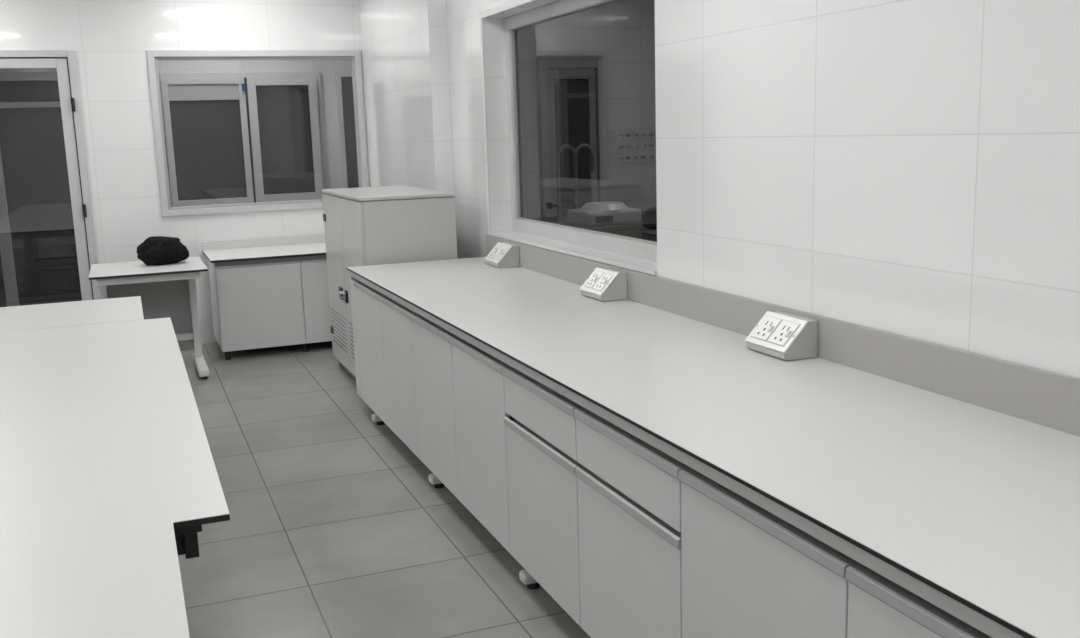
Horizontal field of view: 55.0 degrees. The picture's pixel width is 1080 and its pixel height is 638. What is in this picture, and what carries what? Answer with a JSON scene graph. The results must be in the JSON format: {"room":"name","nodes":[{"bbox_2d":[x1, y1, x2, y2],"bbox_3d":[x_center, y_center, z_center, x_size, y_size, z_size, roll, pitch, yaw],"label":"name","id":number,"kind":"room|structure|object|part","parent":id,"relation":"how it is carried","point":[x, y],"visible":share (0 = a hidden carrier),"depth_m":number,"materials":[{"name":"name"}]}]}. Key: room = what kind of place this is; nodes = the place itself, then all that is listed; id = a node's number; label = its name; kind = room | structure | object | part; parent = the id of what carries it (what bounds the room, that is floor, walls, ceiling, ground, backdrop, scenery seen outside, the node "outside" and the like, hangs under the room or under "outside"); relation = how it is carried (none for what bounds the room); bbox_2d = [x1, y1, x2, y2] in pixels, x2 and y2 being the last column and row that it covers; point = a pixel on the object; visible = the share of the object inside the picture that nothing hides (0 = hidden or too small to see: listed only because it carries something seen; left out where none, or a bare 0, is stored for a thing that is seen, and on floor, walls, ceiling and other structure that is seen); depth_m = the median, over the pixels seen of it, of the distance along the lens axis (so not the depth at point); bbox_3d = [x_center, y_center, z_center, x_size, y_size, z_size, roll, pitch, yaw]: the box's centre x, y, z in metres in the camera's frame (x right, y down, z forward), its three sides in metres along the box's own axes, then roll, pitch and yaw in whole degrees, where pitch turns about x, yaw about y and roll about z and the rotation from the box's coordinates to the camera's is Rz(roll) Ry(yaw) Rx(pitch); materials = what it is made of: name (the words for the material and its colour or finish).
{"room":"laboratory","nodes":[
{"label":"laboratory","id":0,"kind":"room"},
{"bbox_2d":[0,60,351,188],"bbox_3d":[-2.079,-1.742,10.689,9.800,3.000,0.150,-6,11,-21],"label":"wall","id":1,"kind":"structure","parent":0,"point":[327,69],"depth_m":10.41,"materials":[{"name":"tile"}]},
{"bbox_2d":[0,71,60,306],"bbox_3d":[-4.974,-1.083,9.507,1.950,2.300,0.060,-6,11,-21],"label":"frame","id":2,"kind":"object","parent":1,"relation":"attached to","point":[6,251],"visible":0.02,"depth_m":9.52,"materials":[{"name":"grey metal"}]},
{"bbox_2d":[0,81,81,306],"bbox_3d":[-4.980,-1.057,9.528,1.850,2.240,0.005,-6,11,-21],"label":"pane","id":3,"kind":"object","parent":1,"relation":"attached to","point":[32,143],"visible":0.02,"depth_m":9.64,"materials":[{"name":"glass"}]},
{"bbox_2d":[158,72,326,206],"bbox_3d":[-2.908,-1.752,10.213,1.560,1.320,0.100,-6,11,-21],"label":"window","id":4,"kind":"structure","parent":1,"relation":"in","point":[220,74],"depth_m":10.21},
{"bbox_3d":[-3.246,-2.189,10.013,0.650,0.150,0.020,-6,11,-21],"label":"sash","id":5,"kind":"part","parent":4,"relation":"part of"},
{"bbox_3d":[-3.226,-1.719,10.084,0.770,1.220,0.030,-6,11,-21],"label":"left sash","id":6,"kind":"part","parent":4,"relation":"part of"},
{"bbox_3d":[-2.922,-1.758,10.248,1.480,1.240,0.005,-6,11,-21],"label":"dark panes","id":7,"kind":"part","parent":4,"relation":"part of","materials":[{"name":"grey glass"}]},
{"bbox_3d":[-2.529,-1.784,10.324,0.670,1.220,0.030,-6,11,-21],"label":"right sash","id":8,"kind":"part","parent":4,"relation":"part of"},
{"bbox_2d":[335,71,358,187],"bbox_3d":[-1.767,-1.872,10.684,0.600,1.320,0.050,-6,11,-21],"label":"window","id":9,"kind":"structure","parent":1,"relation":"in","point":[338,75],"depth_m":10.59,"materials":[{"name":"grey glass"}]},
{"bbox_3d":[-1.781,-1.873,10.692,0.540,1.240,0.005,-6,11,-21],"label":"dark pane","id":10,"kind":"part","parent":9,"relation":"part of","materials":[{"name":"grey glass"}]},
{"bbox_2d":[0,0,369,343],"bbox_3d":[-3.528,-1.213,8.003,5.070,3.000,0.150,-6,11,-21],"label":"wall","id":11,"kind":"structure","parent":0,"point":[110,40],"depth_m":8.07,"materials":[{"name":"tile"}]},
{"bbox_2d":[0,58,92,300],"bbox_3d":[-3.946,-0.805,7.839,0.904,2.262,0.045,-6,11,-21],"label":"leaf","id":12,"kind":"object","parent":11,"relation":"attached to","point":[60,64],"visible":0.52,"depth_m":7.89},
{"bbox_2d":[0,57,93,299],"bbox_3d":[-3.946,-0.809,7.838,0.920,2.270,0.025,-6,11,-21],"label":"seal","id":13,"kind":"object","parent":11,"relation":"attached to","point":[0,57],"visible":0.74,"depth_m":7.90,"materials":[{"name":"black plastic"}]},
{"bbox_2d":[0,50,99,299],"bbox_3d":[-3.955,-0.832,7.855,1.020,2.330,0.120,-6,11,-21],"label":"frame","id":14,"kind":"object","parent":11,"relation":"attached to","point":[70,54],"visible":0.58,"depth_m":7.88,"materials":[{"name":"white metal"}]},
{"bbox_2d":[71,98,86,216],"bbox_3d":[-3.502,-0.817,7.976,0.025,1.730,0.030,-6,11,-21],"label":"hinges","id":15,"kind":"object","parent":11,"relation":"attached to","point":[72,99],"visible":0.72,"depth_m":7.95,"materials":[{"name":"black metal"}]},
{"bbox_2d":[147,50,368,216],"bbox_3d":[-2.247,-1.519,8.412,1.660,1.280,0.080,-6,11,-21],"label":"frame","id":16,"kind":"object","parent":11,"relation":"attached to","point":[151,54],"visible":0.78,"depth_m":8.30,"materials":[{"name":"white metal"}]},
{"bbox_2d":[154,57,361,209],"bbox_3d":[-2.248,-1.520,8.415,1.560,1.180,0.035,-6,11,-21],"label":"bead","id":17,"kind":"object","parent":11,"relation":"attached to","point":[155,58],"visible":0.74,"depth_m":8.36,"materials":[{"name":"metal"}]},
{"bbox_2d":[178,341,590,637],"bbox_3d":[0.286,0.739,5.266,10.200,0.100,12.800,-6,11,-21],"label":"floor","id":18,"kind":"structure","parent":0,"point":[336,528],"depth_m":4.31,"materials":[{"name":"tile"}]},
{"bbox_2d":[0,296,143,331],"bbox_3d":[-2.669,0.397,5.133,1.386,0.800,0.837,-6,11,-21],"label":"lab table","id":19,"kind":"object","parent":18,"relation":"on","point":[62,314],"visible":0.33,"depth_m":5.16,"materials":[{"name":"white laminate"}]},
{"bbox_2d":[0,522,189,637],"bbox_3d":[-1.145,1.026,1.383,1.384,0.800,1.570,-6,11,-21],"label":"lab table","id":20,"kind":"object","parent":18,"relation":"on","point":[127,583],"visible":1,"depth_m":1.96,"materials":[{"name":"white laminate"}]},
{"bbox_2d":[0,317,229,558],"bbox_3d":[-1.920,0.678,3.446,1.504,0.800,2.890,-6,11,-21],"label":"lab table","id":21,"kind":"object","parent":18,"relation":"on","point":[102,429],"visible":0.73,"depth_m":2.95,"materials":[{"name":"white laminate"}]},
{"bbox_2d":[89,257,209,378],"bbox_3d":[-2.740,0.013,7.344,0.745,0.775,0.820,-6,11,-21],"label":"lab table","id":22,"kind":"object","parent":18,"relation":"on","point":[169,290],"visible":0.7,"depth_m":7.46,"materials":[{"name":"white laminate"}]},
{"bbox_3d":[-2.812,-0.035,7.495,0.550,0.579,0.015,-6,11,-21],"label":"modesty panel","id":23,"kind":"part","parent":22,"relation":"part of","materials":[{"name":"grey metal"}]},
{"bbox_2d":[137,236,188,265],"bbox_3d":[-2.691,-0.495,7.398,0.350,0.198,0.301,-6,11,-21],"label":"cloth bag","id":24,"kind":"object","parent":22,"relation":"on","point":[155,250],"visible":1,"depth_m":7.31,"materials":[{"name":"black fabric"}]},
{"bbox_3d":[-2.799,0.150,7.509,0.550,0.050,0.025,-6,11,-21],"label":"rail","id":25,"kind":"part","parent":22,"relation":"part of","materials":[{"name":"white metal"}]},
{"bbox_2d":[202,234,331,359],"bbox_3d":[-1.918,-0.214,8.294,1.380,0.835,0.818,-6,11,-21],"label":"base cabinet","id":26,"kind":"object","parent":18,"relation":"on","point":[265,292],"visible":0.68,"depth_m":7.88,"materials":[{"name":"grey laminate"}]},
{"bbox_3d":[-2.356,0.272,7.828,0.040,0.070,0.040,-6,11,-21],"label":"leg","id":27,"kind":"part","parent":26,"relation":"part of","materials":[{"name":"black plastic"}]},
{"bbox_2d":[203,242,325,260],"bbox_3d":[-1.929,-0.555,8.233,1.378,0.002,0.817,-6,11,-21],"label":"countertop","id":28,"kind":"structure","parent":26,"relation":"on","point":[308,248],"depth_m":8.12,"materials":[{"name":"grey laminate"}]},
{"bbox_3d":[-1.788,-0.463,7.911,1.330,0.042,0.005,-6,11,-21],"label":"rail","id":29,"kind":"part","parent":26,"relation":"part of","materials":[{"name":"metal"}]},
{"bbox_3d":[-1.817,0.218,8.037,0.040,0.070,0.040,-6,11,-21],"label":"leg","id":30,"kind":"part","parent":26,"relation":"part of","materials":[{"name":"black plastic"}]},
{"bbox_2d":[322,185,456,381],"bbox_3d":[-1.024,-0.216,6.927,0.625,1.270,1.260,-6,11,-21],"label":"cabinet","id":31,"kind":"object","parent":18,"relation":"on","point":[364,226],"visible":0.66,"depth_m":6.36,"materials":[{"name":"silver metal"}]},
{"bbox_2d":[346,235,1079,637],"bbox_3d":[0.494,0.515,3.358,0.889,1.005,6.520,-6,11,-21],"label":"lab bench","id":32,"kind":"object","parent":18,"relation":"on","point":[657,473],"visible":0.98,"depth_m":2.78,"materials":[{"name":"grey laminate"}]},
{"bbox_2d":[485,242,519,267],"bbox_3d":[-0.220,-0.368,5.950,0.135,0.125,0.228,-6,11,-21],"label":"power outlet","id":33,"kind":"object","parent":32,"relation":"on","point":[503,255],"visible":1,"depth_m":5.87,"materials":[{"name":"white plastic"}]},
{"bbox_3d":[-0.240,-0.380,5.941,0.094,0.098,0.228,-6,11,-21],"label":"plate","id":34,"kind":"part","parent":33,"relation":"part of","materials":[{"name":"white plastic"}]},
{"bbox_2d":[580,267,626,301],"bbox_3d":[0.286,-0.159,4.706,0.135,0.125,0.228,-6,11,-21],"label":"power outlet","id":35,"kind":"object","parent":32,"relation":"on","point":[604,284],"visible":1,"depth_m":4.63,"materials":[{"name":"white plastic"}]},
{"bbox_3d":[0.267,-0.171,4.696,0.094,0.098,0.228,-6,11,-21],"label":"plate","id":36,"kind":"part","parent":35,"relation":"part of","materials":[{"name":"white plastic"}]},
{"bbox_2d":[745,311,817,360],"bbox_3d":[0.800,0.053,3.443,0.135,0.125,0.228,-6,11,-21],"label":"power outlet","id":37,"kind":"object","parent":32,"relation":"on","point":[778,334],"visible":1,"depth_m":3.37,"materials":[{"name":"white plastic"}]},
{"bbox_2d":[359,0,1079,377],"bbox_3d":[0.627,-0.629,4.056,0.325,3.000,10.350,-6,11,-21],"label":"wall","id":38,"kind":"structure","parent":0,"point":[909,168],"depth_m":3.23,"materials":[{"name":"tile"}]},
{"bbox_2d":[480,0,656,274],"bbox_3d":[0.128,-1.006,5.294,0.145,1.317,2.165,-6,11,-21],"label":"trim","id":39,"kind":"structure","parent":38,"relation":"attached to","point":[649,267],"depth_m":5.64,"materials":[{"name":"white metal"}]},
{"bbox_2d":[504,0,656,261],"bbox_3d":[0.228,-1.001,5.316,0.055,1.270,2.130,-6,11,-21],"label":"frame","id":40,"kind":"object","parent":38,"relation":"attached to","point":[639,250],"visible":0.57,"depth_m":5.65,"materials":[{"name":"white metal"}]},
{"bbox_2d":[511,29,656,244],"bbox_3d":[0.222,-1.006,5.313,0.018,1.120,1.990,-6,11,-21],"label":"bead","id":41,"kind":"object","parent":38,"relation":"attached to","point":[512,30],"visible":0.82,"depth_m":6.16,"materials":[{"name":"metal"}]},
{"bbox_2d":[514,0,656,241],"bbox_3d":[0.230,-1.007,5.316,0.001,1.140,2.010,-6,11,-21],"label":"glass","id":42,"kind":"object","parent":38,"relation":"attached to","point":[585,78],"visible":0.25,"depth_m":5.24,"materials":[{"name":"glass"}]}
]}

